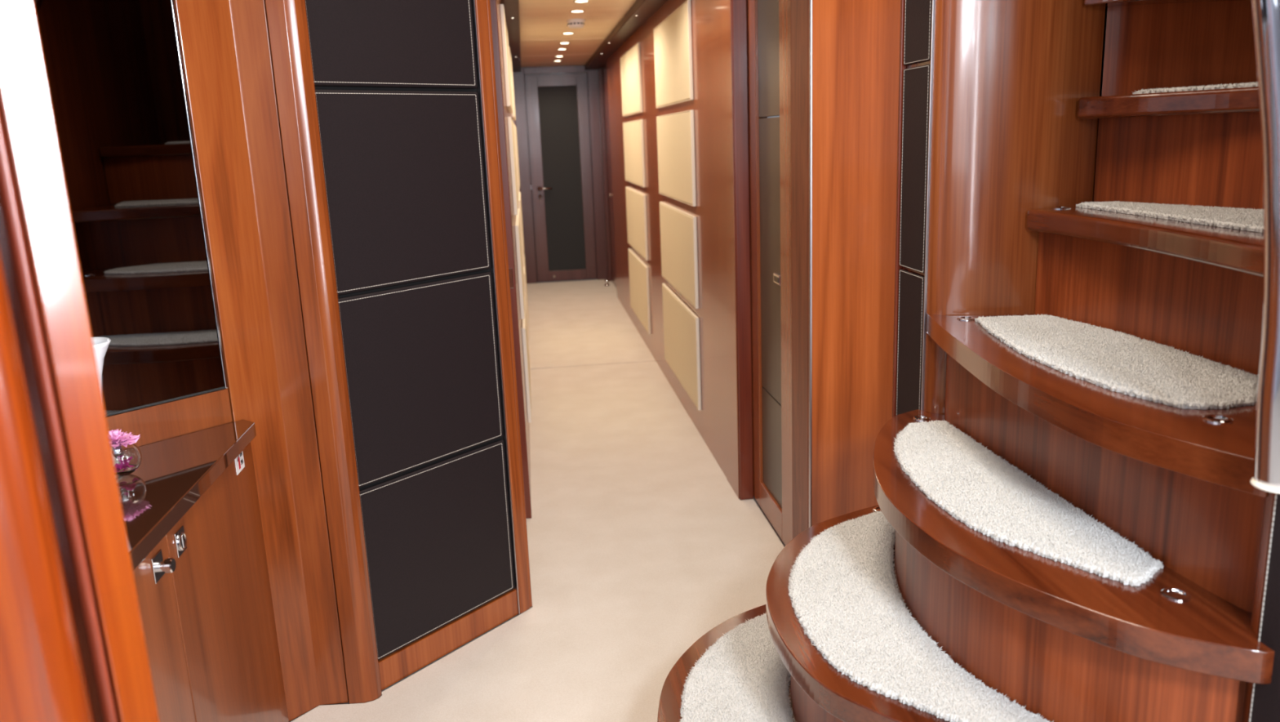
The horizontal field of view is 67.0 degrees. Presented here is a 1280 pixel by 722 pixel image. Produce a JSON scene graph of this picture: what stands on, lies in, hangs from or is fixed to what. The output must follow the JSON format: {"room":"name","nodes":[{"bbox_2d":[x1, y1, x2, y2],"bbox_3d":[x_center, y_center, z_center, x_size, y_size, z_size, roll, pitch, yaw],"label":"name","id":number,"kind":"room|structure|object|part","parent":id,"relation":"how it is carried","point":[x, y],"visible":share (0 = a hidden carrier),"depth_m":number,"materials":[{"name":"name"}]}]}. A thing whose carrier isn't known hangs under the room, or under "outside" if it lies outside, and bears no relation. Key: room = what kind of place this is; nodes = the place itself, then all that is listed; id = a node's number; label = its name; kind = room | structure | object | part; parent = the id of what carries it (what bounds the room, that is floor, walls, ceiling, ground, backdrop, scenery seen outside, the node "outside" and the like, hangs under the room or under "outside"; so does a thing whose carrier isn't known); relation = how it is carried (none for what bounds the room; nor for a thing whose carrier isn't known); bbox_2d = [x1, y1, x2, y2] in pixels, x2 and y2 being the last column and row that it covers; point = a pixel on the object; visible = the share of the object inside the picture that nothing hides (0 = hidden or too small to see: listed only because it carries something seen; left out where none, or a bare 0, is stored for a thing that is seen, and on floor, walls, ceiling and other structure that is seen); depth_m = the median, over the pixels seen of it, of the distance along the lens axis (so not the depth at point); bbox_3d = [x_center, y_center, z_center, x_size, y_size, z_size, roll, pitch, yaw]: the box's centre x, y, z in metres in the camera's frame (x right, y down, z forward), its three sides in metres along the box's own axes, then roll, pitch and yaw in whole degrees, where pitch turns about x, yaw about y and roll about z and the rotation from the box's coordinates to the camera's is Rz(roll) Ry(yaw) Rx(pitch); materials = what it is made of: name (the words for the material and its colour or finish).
{"room":"ship interior","nodes":[
{"label":"ship interior","id":0,"kind":"room"},
{"bbox_2d":[137,422,231,447],"bbox_3d":[-1.420,-0.369,1.435,0.042,2.880,1.515,8,17,38],"label":"wall niche","id":1,"kind":"object","parent":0,"point":[228,422],"depth_m":2.06,"materials":[{"name":"brown wood"}]},
{"bbox_2d":[33,0,227,416],"bbox_3d":[-1.411,-0.642,1.354,0.010,1.752,1.514,8,17,38],"label":"wall mirror","id":2,"kind":"object","parent":1,"relation":"attached to","point":[114,68],"visible":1,"depth_m":1.93,"materials":[{"name":"grey mirror"}]},
{"bbox_2d":[173,0,348,721],"bbox_3d":[-0.879,-0.543,2.094,0.228,2.880,0.106,-11,16,-34],"label":"wall","id":3,"kind":"structure","parent":0,"point":[225,47],"depth_m":2.16,"materials":[{"name":"brown wood"}]},
{"bbox_2d":[106,388,232,446],"bbox_3d":[-1.377,0.249,1.562,0.007,0.076,1.514,8,17,38],"label":"trim","id":4,"kind":"structure","parent":3,"relation":"attached to","point":[155,423],"depth_m":2.04,"materials":[{"name":"brown wood"}]},
{"bbox_2d":[315,85,502,489],"bbox_3d":[-0.596,-0.611,2.339,0.040,2.880,0.512,8,17,38],"label":"wall","id":5,"kind":"structure","parent":0,"point":[322,87],"depth_m":2.40,"materials":[{"name":"black leather"}]},
{"bbox_2d":[265,0,382,703],"bbox_3d":[-0.748,-0.555,2.122,0.076,2.880,0.070,-4,13,-6],"label":"trim","id":6,"kind":"structure","parent":5,"relation":"attached to","point":[287,20],"depth_m":2.21,"materials":[{"name":"brown wood"}]},
{"bbox_2d":[305,0,477,88],"bbox_3d":[-0.585,-0.882,2.259,0.015,0.466,0.497,8,17,38],"label":"panel","id":7,"kind":"object","parent":5,"relation":"attached to","point":[393,43],"visible":0.98,"depth_m":2.27,"materials":[{"name":"black leather"}]},
{"bbox_2d":[315,88,490,294],"bbox_3d":[-0.566,-0.423,2.365,0.015,0.460,0.497,8,17,38],"label":"panel","id":8,"kind":"object","parent":5,"relation":"attached to","point":[405,184],"visible":0.96,"depth_m":2.34,"materials":[{"name":"black leather"}]},
{"bbox_2d":[338,271,502,487],"bbox_3d":[-0.548,0.035,2.471,0.015,0.465,0.497,8,17,38],"label":"panel","id":9,"kind":"object","parent":5,"relation":"attached to","point":[421,360],"visible":0.96,"depth_m":2.45,"materials":[{"name":"black leather"}]},
{"bbox_2d":[360,439,514,659],"bbox_3d":[-0.530,0.490,2.577,0.015,0.454,0.497,8,17,38],"label":"panel","id":10,"kind":"object","parent":5,"relation":"attached to","point":[437,535],"visible":0.98,"depth_m":2.56,"materials":[{"name":"black leather"}]},
{"bbox_2d":[378,588,517,689],"bbox_3d":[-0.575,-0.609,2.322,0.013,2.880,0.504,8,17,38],"label":"baseboard","id":11,"kind":"structure","parent":5,"relation":"attached to","point":[409,659],"depth_m":2.62,"materials":[{"name":"brown wood"}]},
{"bbox_2d":[471,0,519,614],"bbox_3d":[-0.414,-0.659,2.513,0.014,2.880,0.004,8,17,38],"label":"trim","id":12,"kind":"structure","parent":5,"relation":"attached to","point":[473,2],"depth_m":2.62,"materials":[{"name":"brown wood"}]},
{"bbox_2d":[475,0,532,613],"bbox_3d":[-0.409,-0.667,2.546,0.054,2.880,0.054,8,17,38],"label":"trim","id":13,"kind":"structure","parent":5,"relation":"attached to","point":[485,40],"depth_m":2.64,"materials":[{"name":"brown wood"}]},
{"bbox_2d":[496,0,530,490],"bbox_3d":[-0.835,-1.052,6.284,0.080,1.975,5.970,-4,13,-6],"label":"wall","id":14,"kind":"structure","parent":0,"point":[507,113],"depth_m":3.82,"materials":[{"name":"brown wood"}]},
{"bbox_2d":[499,4,513,113],"bbox_3d":[-0.614,-1.366,4.474,0.016,0.400,1.080,-4,13,-6],"label":"panel","id":15,"kind":"object","parent":14,"relation":"attached to","point":[504,26],"visible":0.99,"depth_m":3.97,"materials":[{"name":"beige leather"}]},
{"bbox_2d":[501,0,520,72],"bbox_3d":[-0.809,-1.993,5.748,0.180,0.095,6.700,-4,13,-6],"label":"trim","id":16,"kind":"structure","parent":14,"relation":"attached to","point":[511,7],"depth_m":5.57,"materials":[{"name":"brown wood"}]},
{"bbox_2d":[508,46,515,120],"bbox_3d":[-0.823,-1.759,6.205,0.016,0.400,1.075,-4,13,-6],"label":"panel","id":17,"kind":"object","parent":14,"relation":"attached to","point":[513,116],"visible":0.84,"depth_m":5.73,"materials":[{"name":"beige leather"}]},
{"bbox_2d":[507,116,519,214],"bbox_3d":[-0.597,-0.934,4.574,0.016,0.404,1.080,-4,13,-6],"label":"panel","id":18,"kind":"object","parent":14,"relation":"attached to","point":[510,122],"visible":1,"depth_m":4.07,"materials":[{"name":"beige leather"}]},
{"bbox_2d":[514,124,519,192],"bbox_3d":[-0.806,-1.327,6.305,0.016,0.404,1.075,-4,13,-6],"label":"panel","id":19,"kind":"object","parent":14,"relation":"attached to","point":[515,128],"visible":0.6,"depth_m":5.83,"materials":[{"name":"beige"}]},
{"bbox_2d":[515,208,524,319],"bbox_3d":[-0.579,-0.497,4.675,0.016,0.405,1.080,-4,13,-6],"label":"panel","id":20,"kind":"object","parent":14,"relation":"attached to","point":[517,223],"visible":0.88,"depth_m":4.18,"materials":[{"name":"beige leather"}]},
{"bbox_2d":[518,191,524,266],"bbox_3d":[-0.788,-0.891,6.406,0.016,0.405,1.075,-4,13,-6],"label":"panel","id":21,"kind":"object","parent":14,"relation":"attached to","point":[519,193],"visible":0.63,"depth_m":5.93,"materials":[{"name":"beige leather"}]},
{"bbox_2d":[523,254,528,341],"bbox_3d":[-0.771,-0.446,6.510,0.016,0.428,1.075,-4,13,-6],"label":"panel","id":22,"kind":"object","parent":14,"relation":"attached to","point":[524,267],"visible":0.56,"depth_m":6.04,"materials":[{"name":"beige leather"}]},
{"bbox_2d":[521,295,531,422],"bbox_3d":[-0.562,-0.053,4.778,0.016,0.428,1.080,-4,13,-6],"label":"panel","id":23,"kind":"object","parent":14,"relation":"attached to","point":[524,322],"visible":0.77,"depth_m":4.28,"materials":[{"name":"beige leather"}]},
{"bbox_2d":[289,279,785,721],"bbox_3d":[0.288,0.658,3.385,6.000,0.108,13.000,-4,13,-6],"label":"floor","id":24,"kind":"structure","parent":0,"point":[754,499],"depth_m":2.76,"materials":[{"name":"beige paint"}]},
{"bbox_2d":[133,442,288,721],"bbox_3d":[-1.387,0.698,1.580,1.270,0.736,1.238,-4,13,-6],"label":"base cabinet","id":25,"kind":"object","parent":24,"relation":"on","point":[204,595],"visible":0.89,"depth_m":1.86,"materials":[{"name":"brown wood"}]},
{"bbox_3d":[-0.770,0.698,1.469,0.018,0.729,0.518,-4,13,-6],"label":"door","id":26,"kind":"part","parent":25,"relation":"part of","materials":[{"name":"brown wood"}]},
{"bbox_3d":[-0.783,0.339,1.598,0.023,0.025,0.025,-4,13,-6],"label":"latch knob","id":27,"kind":"part","parent":25,"relation":"part of","materials":[{"name":"silver metal"}]},
{"bbox_2d":[116,419,256,570],"bbox_3d":[-1.425,0.325,1.485,1.300,0.032,1.267,-4,13,-6],"label":"countertop","id":28,"kind":"structure","parent":25,"relation":"on","point":[172,474],"depth_m":1.79,"materials":[{"name":"brown wood"}]},
{"bbox_2d":[92,337,111,395],"bbox_3d":[-1.046,0.086,1.835,0.109,0.246,0.109,-4,13,-6],"label":"vase","id":29,"kind":"object","parent":28,"relation":"on","point":[101,344],"visible":0.14,"depth_m":1.81,"materials":[{"name":"white ceramic"}]},
{"bbox_2d":[111,440,142,475],"bbox_3d":[-0.968,0.180,1.805,0.066,0.068,0.066,-4,13,-6],"label":"glass bowl","id":30,"kind":"object","parent":28,"relation":"on","point":[127,460],"visible":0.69,"depth_m":1.79,"materials":[{"name":"clear glass"}]},
{"bbox_2d":[108,428,139,448],"bbox_3d":[-0.972,0.155,1.797,0.082,0.056,0.082,-4,13,-6],"label":"carnation","id":31,"kind":"object","parent":30,"relation":"in","point":[115,436],"visible":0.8,"depth_m":1.79,"materials":[{"name":"pink plant"}]},
{"bbox_2d":[235,451,244,475],"bbox_3d":[-0.854,0.211,2.062,0.002,0.050,0.056,-4,13,-6],"label":"sticker","id":32,"kind":"object","parent":25,"relation":"attached to","point":[239,460],"visible":0.79,"depth_m":2.06,"materials":[{"name":"white paper"}]},
{"bbox_2d":[237,456,240,469],"bbox_3d":[-0.853,0.216,2.057,0.001,0.027,0.010,-4,13,-6],"label":"print","id":33,"kind":"object","parent":32,"relation":"attached to","point":[238,457],"depth_m":2.06,"materials":[{"name":"red"}]},
{"bbox_2d":[236,452,243,464],"bbox_3d":[-0.854,0.209,2.063,0.001,0.028,0.034,-4,13,-6],"label":"print","id":34,"kind":"object","parent":32,"relation":"attached to","point":[240,457],"depth_m":2.07,"materials":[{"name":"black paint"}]},
{"bbox_2d":[291,360,784,721],"bbox_3d":[-0.127,1.029,1.588,4.450,0.012,8.852,-4,13,-6],"label":"carpet","id":35,"kind":"object","parent":24,"relation":"on","point":[641,544],"visible":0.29,"depth_m":3.11,"materials":[{"name":"beige carpet"}]},
{"bbox_2d":[0,249,94,721],"bbox_3d":[-0.571,-0.214,0.691,0.092,2.850,0.144,8,17,38],"label":"trim","id":36,"kind":"structure","parent":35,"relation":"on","point":[42,676],"depth_m":0.79,"materials":[{"name":"brown wood"}]},
{"bbox_2d":[0,112,118,721],"bbox_3d":[-0.509,-0.228,0.736,0.031,2.850,0.031,8,17,38],"label":"trim","id":37,"kind":"structure","parent":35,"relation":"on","point":[13,248],"depth_m":0.80,"materials":[{"name":"brown wood"}]},
{"bbox_2d":[0,0,159,721],"bbox_3d":[-0.497,-0.232,0.755,0.035,2.850,0.052,8,17,38],"label":"trim","id":38,"kind":"structure","parent":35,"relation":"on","point":[26,112],"depth_m":0.80,"materials":[{"name":"brown wood"}]},
{"bbox_2d":[526,279,655,368],"bbox_3d":[-0.484,-0.372,7.686,0.824,0.012,3.635,-4,13,-6],"label":"carpet","id":39,"kind":"object","parent":24,"relation":"on","point":[584,322],"visible":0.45,"depth_m":7.09,"materials":[{"name":"beige carpet"}]},
{"bbox_2d":[604,279,609,285],"bbox_3d":[-0.310,-0.733,9.037,0.052,0.061,0.052,-4,13,-6],"label":"door stop","id":40,"kind":"object","parent":39,"relation":"on","point":[606,281],"visible":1,"depth_m":9.02,"materials":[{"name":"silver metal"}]},
{"bbox_2d":[789,0,792,539],"bbox_3d":[0.459,-0.457,2.830,0.036,2.275,0.025,-4,13,-6],"label":"trim","id":41,"kind":"structure","parent":24,"relation":"on","point":[789,0],"depth_m":2.87,"materials":[{"name":"brown wood"}]},
{"bbox_2d":[657,0,1274,721],"bbox_3d":[0.998,0.065,1.923,2.042,1.628,1.581,-4,13,-6],"label":"staircase","id":42,"kind":"structure","parent":24,"relation":"on","point":[1063,642],"depth_m":1.62,"materials":[{"name":"brown wood"}]},
{"bbox_2d":[679,612,794,721],"bbox_3d":[0.388,0.702,1.827,0.628,0.012,1.158,-4,13,-6],"label":"rug","id":43,"kind":"object","parent":42,"relation":"on","point":[742,676],"visible":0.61,"depth_m":2.00,"materials":[{"name":"white carpet"}]},
{"bbox_2d":[872,506,881,511],"bbox_3d":[0.573,0.352,2.295,0.038,0.004,0.038,8,17,38],"label":"step light","id":44,"kind":"object","parent":42,"relation":"on","point":[874,508],"depth_m":2.30,"materials":[{"name":"silver metal"}]},
{"bbox_2d":[787,510,1049,721],"bbox_3d":[0.465,0.468,1.792,0.357,0.012,0.961,-4,13,-6],"label":"rug","id":45,"kind":"object","parent":42,"relation":"on","point":[843,592],"visible":0.98,"depth_m":1.73,"materials":[{"name":"white carpet"}]},
{"bbox_2d":[913,415,930,421],"bbox_3d":[0.644,0.131,2.209,0.038,0.004,0.038,8,17,38],"label":"step light","id":46,"kind":"object","parent":42,"relation":"on","point":[916,418],"depth_m":2.20,"materials":[{"name":"silver metal"}]},
{"bbox_2d":[956,315,975,320],"bbox_3d":[0.720,-0.094,2.134,0.038,0.004,0.038,4,14,25],"label":"step light","id":47,"kind":"object","parent":42,"relation":"on","point":[958,317],"depth_m":2.13,"materials":[{"name":"silver metal"}]},
{"bbox_2d":[893,419,1164,586],"bbox_3d":[0.624,0.229,1.763,0.233,0.012,0.816,-4,13,-6],"label":"rug","id":48,"kind":"object","parent":42,"relation":"on","point":[993,497],"visible":1,"depth_m":1.67,"materials":[{"name":"white carpet"}]},
{"bbox_2d":[1052,206,1071,208],"bbox_3d":[0.915,-0.332,2.098,0.038,0.004,0.038,-12,16,-37],"label":"step light","id":49,"kind":"object","parent":42,"relation":"on","point":[1054,207],"depth_m":2.09,"materials":[{"name":"silver metal"}]},
{"bbox_2d":[974,313,1258,409],"bbox_3d":[0.838,-0.018,1.762,0.280,0.012,0.738,-4,13,-6],"label":"rug","id":50,"kind":"object","parent":42,"relation":"on","point":[1119,362],"visible":1,"depth_m":1.66,"materials":[{"name":"white carpet"}]},
{"bbox_2d":[1075,200,1263,232],"bbox_3d":[1.093,-0.258,1.724,0.268,0.012,0.844,-4,13,-6],"label":"rug","id":51,"kind":"object","parent":42,"relation":"on","point":[1242,219],"visible":0.93,"depth_m":1.80,"materials":[{"name":"white carpet"}]},
{"bbox_2d":[1160,587,1191,601],"bbox_3d":[0.749,0.326,1.350,0.038,0.004,0.038,-12,16,-37],"label":"step light","id":52,"kind":"object","parent":42,"relation":"on","point":[1167,594],"depth_m":1.35,"materials":[{"name":"silver metal"}]},
{"bbox_2d":[1132,80,1257,93],"bbox_3d":[1.407,-0.525,1.789,0.685,0.012,0.682,-4,13,-6],"label":"rug","id":53,"kind":"object","parent":42,"relation":"on","point":[1250,84],"visible":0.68,"depth_m":1.94,"materials":[{"name":"white carpet"}]},
{"bbox_2d":[1202,414,1233,423],"bbox_3d":[0.813,0.082,1.361,0.038,0.004,0.038,-12,16,-37],"label":"step light","id":54,"kind":"object","parent":42,"relation":"on","point":[1206,419],"depth_m":1.36,"materials":[{"name":"silver metal"}]},
{"bbox_2d":[1250,0,1279,493],"bbox_3d":[0.978,-0.627,1.129,0.764,1.501,0.185,-7,14,-18],"label":"handrail","id":55,"kind":"object","parent":42,"relation":"attached to","point":[1265,13],"visible":1,"depth_m":1.08,"materials":[{"name":"silver metal"}]},
{"bbox_2d":[524,72,612,282],"bbox_3d":[-0.769,-1.798,9.298,0.940,2.060,0.060,-4,13,-6],"label":"wall","id":56,"kind":"structure","parent":0,"point":[570,73],"depth_m":9.25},
{"bbox_2d":[512,65,607,283],"bbox_3d":[-0.739,-1.767,9.246,0.825,2.020,0.060,-4,13,-6],"label":"trim","id":57,"kind":"structure","parent":56,"relation":"attached to","point":[592,74],"depth_m":9.19,"materials":[{"name":"wood"}]},
{"bbox_2d":[524,73,596,281],"bbox_3d":[-0.754,-1.729,9.235,0.588,1.937,0.085,-4,13,-6],"label":"door","id":58,"kind":"structure","parent":56,"relation":"in","point":[557,109],"depth_m":9.24,"materials":[{"name":"brown wood"}]},
{"bbox_3d":[-0.909,-1.646,9.220,0.144,0.048,0.055,-4,13,-6],"label":"handle","id":59,"kind":"part","parent":58,"relation":"part of","materials":[{"name":"silver metal"}]},
{"bbox_3d":[-0.744,-1.734,9.265,0.365,1.735,0.018,-4,13,-6],"label":"panel","id":60,"kind":"part","parent":58,"relation":"part of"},
{"bbox_2d":[597,68,612,280],"bbox_3d":[-0.332,-1.747,9.192,0.030,1.975,0.150,-4,13,-6],"label":"trim","id":61,"kind":"structure","parent":56,"relation":"attached to","point":[600,70],"depth_m":9.13,"materials":[{"name":"brown wood"}]},
{"bbox_2d":[518,0,635,66],"bbox_3d":[-0.426,-2.039,5.784,0.592,0.050,6.700,-4,13,-6],"label":"ceiling","id":62,"kind":"structure","parent":0,"point":[539,20],"depth_m":5.99,"materials":[{"name":"brown wood"}]},
{"bbox_2d":[521,37,604,56],"bbox_3d":[-0.459,-2.076,6.059,0.570,0.002,3.656,-4,13,-6],"label":"trim","id":63,"kind":"structure","parent":62,"relation":"attached to","point":[597,37],"depth_m":6.64,"materials":[{"name":"beige"}]},
{"bbox_2d":[561,31,574,34],"bbox_3d":[-0.463,-2.113,6.233,0.080,0.005,0.080,-4,13,-6],"label":"recessed light","id":64,"kind":"object","parent":62,"relation":"in","point":[565,33],"visible":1,"depth_m":6.23,"materials":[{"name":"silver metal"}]},
{"bbox_2d":[566,18,585,28],"bbox_3d":[-0.369,-1.945,5.580,0.104,0.045,0.104,-4,13,-6],"label":"smoke detector","id":65,"kind":"object","parent":62,"relation":"attached to","point":[572,23],"visible":1,"depth_m":5.54,"materials":[{"name":"white plastic"}]},
{"bbox_2d":[569,9,584,12],"bbox_3d":[-0.335,-1.873,5.175,0.080,0.005,0.080,-4,13,-6],"label":"recessed light","id":66,"kind":"object","parent":62,"relation":"in","point":[571,11],"visible":1,"depth_m":5.17,"materials":[{"name":"silver metal"}]},
{"bbox_2d":[573,0,589,2],"bbox_3d":[-0.290,-1.789,4.806,0.080,0.005,0.080,-4,13,-6],"label":"recessed light","id":67,"kind":"object","parent":62,"relation":"in","point":[575,1],"visible":1,"depth_m":4.81,"materials":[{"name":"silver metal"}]},
{"bbox_2d":[606,0,754,496],"bbox_3d":[0.087,-0.984,5.828,0.075,1.975,4.900,-4,13,-6],"label":"wall","id":68,"kind":"structure","parent":0,"point":[710,421],"depth_m":4.23,"materials":[{"name":"brown wood"}]},
{"bbox_2d":[584,0,667,70],"bbox_3d":[-0.024,-2.043,5.832,0.218,0.095,6.700,-4,13,-6],"label":"trim","id":69,"kind":"structure","parent":68,"relation":"attached to","point":[630,23],"depth_m":5.83,"materials":[{"name":"brown wood"}]},
{"bbox_2d":[620,42,642,116],"bbox_3d":[-0.061,-1.809,6.286,0.016,0.400,1.075,-4,13,-6],"label":"panel","id":70,"kind":"object","parent":68,"relation":"attached to","point":[630,61],"visible":1,"depth_m":6.14,"materials":[{"name":"beige leather"}]},
{"bbox_2d":[622,119,645,186],"bbox_3d":[-0.044,-1.376,6.386,0.016,0.404,1.075,-4,13,-6],"label":"panel","id":71,"kind":"object","parent":68,"relation":"attached to","point":[633,131],"visible":1,"depth_m":6.24,"materials":[{"name":"beige leather"}]},
{"bbox_2d":[625,186,648,260],"bbox_3d":[-0.027,-0.940,6.487,0.016,0.405,1.075,-4,13,-6],"label":"panel","id":72,"kind":"object","parent":68,"relation":"attached to","point":[636,205],"visible":1,"depth_m":6.34,"materials":[{"name":"beige leather"}]},
{"bbox_2d":[627,248,650,333],"bbox_3d":[-0.009,-0.495,6.590,0.016,0.428,1.075,-4,13,-6],"label":"panel","id":73,"kind":"object","parent":68,"relation":"attached to","point":[638,269],"visible":1,"depth_m":6.45,"materials":[{"name":"beige leather"}]},
{"bbox_2d":[653,0,693,107],"bbox_3d":[0.147,-1.415,4.554,0.016,0.400,1.080,-4,13,-6],"label":"panel","id":74,"kind":"object","parent":68,"relation":"attached to","point":[673,37],"visible":1,"depth_m":4.40,"materials":[{"name":"beige leather"}]},
{"bbox_2d":[656,110,696,206],"bbox_3d":[0.165,-0.983,4.655,0.016,0.404,1.080,-4,13,-6],"label":"panel","id":75,"kind":"object","parent":68,"relation":"attached to","point":[675,132],"visible":1,"depth_m":4.51,"materials":[{"name":"beige leather"}]},
{"bbox_2d":[659,201,698,308],"bbox_3d":[0.182,-0.546,4.756,0.016,0.405,1.080,-4,13,-6],"label":"panel","id":76,"kind":"object","parent":68,"relation":"attached to","point":[678,229],"visible":1,"depth_m":4.61,"materials":[{"name":"beige leather"}]},
{"bbox_2d":[662,283,701,410],"bbox_3d":[0.200,-0.102,4.859,0.016,0.428,1.080,-4,13,-6],"label":"panel","id":77,"kind":"object","parent":68,"relation":"attached to","point":[681,323],"visible":1,"depth_m":4.71,"materials":[{"name":"beige leather"}]},
{"bbox_2d":[717,0,739,498],"bbox_3d":[0.324,-0.462,3.540,0.002,1.975,0.215,-4,13,-6],"label":"trim","id":78,"kind":"structure","parent":68,"relation":"attached to","point":[724,6],"depth_m":3.53,"materials":[{"name":"brown wood"}]},
{"bbox_2d":[730,0,753,499],"bbox_3d":[0.364,-0.440,3.439,0.052,1.975,0.026,-4,13,-6],"label":"trim","id":79,"kind":"structure","parent":68,"relation":"attached to","point":[739,7],"depth_m":3.43,"materials":[{"name":"brown wood"}]},
{"bbox_2d":[747,0,791,545],"bbox_3d":[0.443,-0.381,3.152,0.044,1.967,0.570,-4,13,-6],"label":"door","id":80,"kind":"structure","parent":68,"relation":"in","point":[768,20],"depth_m":3.19,"materials":[{"name":"brown wood"}]},
{"bbox_3d":[0.415,-1.064,3.026,0.020,0.578,0.308,-4,13,-6],"label":"smoked pane","id":81,"kind":"part","parent":80,"relation":"part of","materials":[{"name":"brown"}]},
{"bbox_3d":[0.444,-0.329,3.196,0.020,0.924,0.308,-4,13,-6],"label":"smoked pane","id":82,"kind":"part","parent":80,"relation":"part of","materials":[{"name":"brown"}]},
{"bbox_3d":[0.469,0.300,3.342,0.020,0.360,0.308,-4,13,-6],"label":"smoked pane","id":83,"kind":"part","parent":80,"relation":"part of","materials":[{"name":"brown"}]},
{"bbox_3d":[0.443,-0.263,3.098,0.012,0.033,0.077,-4,13,-6],"label":"handle","id":84,"kind":"part","parent":80,"relation":"part of","materials":[{"name":"silver metal"}]},
{"bbox_2d":[812,0,900,525],"bbox_3d":[0.591,-0.456,2.525,0.300,2.400,0.030,8,17,38],"label":"panel","id":85,"kind":"object","parent":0,"point":[855,43],"visible":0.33,"depth_m":2.56,"materials":[{"name":"brown wood"}]},
{"bbox_2d":[791,0,808,538],"bbox_3d":[0.469,-0.433,2.727,0.040,2.275,0.178,-4,13,-6],"label":"trim","id":86,"kind":"structure","parent":85,"relation":"attached to","point":[799,8],"depth_m":2.75,"materials":[{"name":"brown wood"}]},
{"bbox_2d":[808,0,812,527],"bbox_3d":[0.480,-0.411,2.629,0.041,2.275,0.014,-4,13,-6],"label":"trim","id":87,"kind":"structure","parent":85,"relation":"attached to","point":[810,1],"depth_m":2.65,"materials":[{"name":"silver metal"}]},
{"bbox_2d":[902,60,930,276],"bbox_3d":[0.679,-0.567,2.217,0.094,2.750,0.185,-4,13,-6],"label":"wall","id":88,"kind":"structure","parent":0,"point":[927,62],"depth_m":2.24,"materials":[{"name":"black leather"}]},
{"bbox_2d":[891,0,906,417],"bbox_3d":[0.616,-0.679,2.267,0.014,2.550,0.013,-4,13,-6],"label":"trim","id":89,"kind":"structure","parent":88,"relation":"attached to","point":[901,66],"depth_m":2.33,"materials":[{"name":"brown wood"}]},
{"bbox_2d":[896,268,924,415],"bbox_3d":[0.652,0.018,2.337,0.007,0.465,0.154,-4,13,-6],"label":"panel","id":90,"kind":"object","parent":88,"relation":"attached to","point":[911,285],"visible":0.69,"depth_m":2.32,"materials":[{"name":"black leather"}]},
{"bbox_2d":[899,63,930,273],"bbox_3d":[0.634,-0.440,2.231,0.007,0.460,0.154,-4,13,-6],"label":"panel","id":91,"kind":"object","parent":88,"relation":"attached to","point":[916,88],"visible":1,"depth_m":2.22,"materials":[{"name":"black leather"}]},
{"bbox_2d":[903,0,932,65],"bbox_3d":[0.616,-0.898,2.124,0.007,0.466,0.154,-4,13,-6],"label":"panel","id":92,"kind":"object","parent":88,"relation":"attached to","point":[917,13],"visible":1,"depth_m":2.16,"materials":[{"name":"black leather"}]},
{"bbox_2d":[924,0,1105,414],"bbox_3d":[0.824,-0.611,2.093,0.369,2.880,0.090,-4,13,-6],"label":"wall","id":93,"kind":"structure","parent":0,"point":[1009,140],"depth_m":2.10,"materials":[{"name":"brown wood"}]},
{"bbox_2d":[920,0,935,410],"bbox_3d":[0.637,-0.568,2.115,0.006,2.400,0.005,-4,13,-6],"label":"trim","id":94,"kind":"structure","parent":93,"relation":"attached to","point":[933,9],"depth_m":2.16,"materials":[{"name":"silver metal"}]},
{"bbox_2d":[1092,26,1106,201],"bbox_3d":[1.665,-0.774,2.648,1.438,2.880,0.040,-4,13,-6],"label":"wall","id":95,"kind":"structure","parent":0,"point":[1104,28],"depth_m":2.58,"materials":[{"name":"brown wood"}]},
{"bbox_2d":[1241,492,1276,721],"bbox_3d":[0.812,-0.382,1.108,0.125,2.880,0.041,-11,16,-34],"label":"wall","id":96,"kind":"structure","parent":0,"point":[1268,510],"depth_m":1.23,"materials":[{"name":"brown wood"}]},
{"bbox_3d":[0.926,0.763,0.505,0.053,0.915,1.625,-4,13,-6],"label":"wall","id":97,"kind":"structure","parent":0,"visible":0},
{"bbox_2d":[1248,493,1279,721],"bbox_3d":[0.821,0.387,0.947,0.013,0.364,0.568,-4,13,-6],"label":"panel","id":98,"kind":"object","parent":97,"relation":"attached to","point":[1265,704],"visible":0.78,"depth_m":1.20,"materials":[{"name":"black"}]},
{"bbox_3d":[-0.510,-0.387,3.361,0.085,1.975,0.040,-4,13,-6],"label":"wall","id":99,"kind":"structure","parent":0,"visible":0},
{"bbox_2d":[489,0,531,518],"bbox_3d":[-0.452,-0.389,3.360,0.025,1.975,0.065,-4,13,-6],"label":"trim","id":100,"kind":"structure","parent":99,"relation":"attached to","point":[493,3],"depth_m":3.33,"materials":[{"name":"brown wood"}]},
{"bbox_2d":[508,267,513,288],"bbox_3d":[-0.448,-0.286,3.346,0.016,0.070,0.008,-4,13,-6],"label":"latch plate","id":101,"kind":"object","parent":99,"relation":"attached to","point":[510,269],"visible":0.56,"depth_m":3.34,"materials":[{"name":"silver metal"}]},
{"bbox_3d":[-0.211,-1.647,8.739,0.028,1.975,1.100,-4,13,-6],"label":"wall","id":102,"kind":"structure","parent":0,"visible":0},
{"bbox_2d":[602,64,617,287],"bbox_3d":[-0.265,-1.643,8.717,0.080,1.969,0.820,-4,13,-6],"label":"door","id":103,"kind":"structure","parent":102,"relation":"in","point":[605,68],"depth_m":8.87,"materials":[{"name":"brown wood"}]}
]}

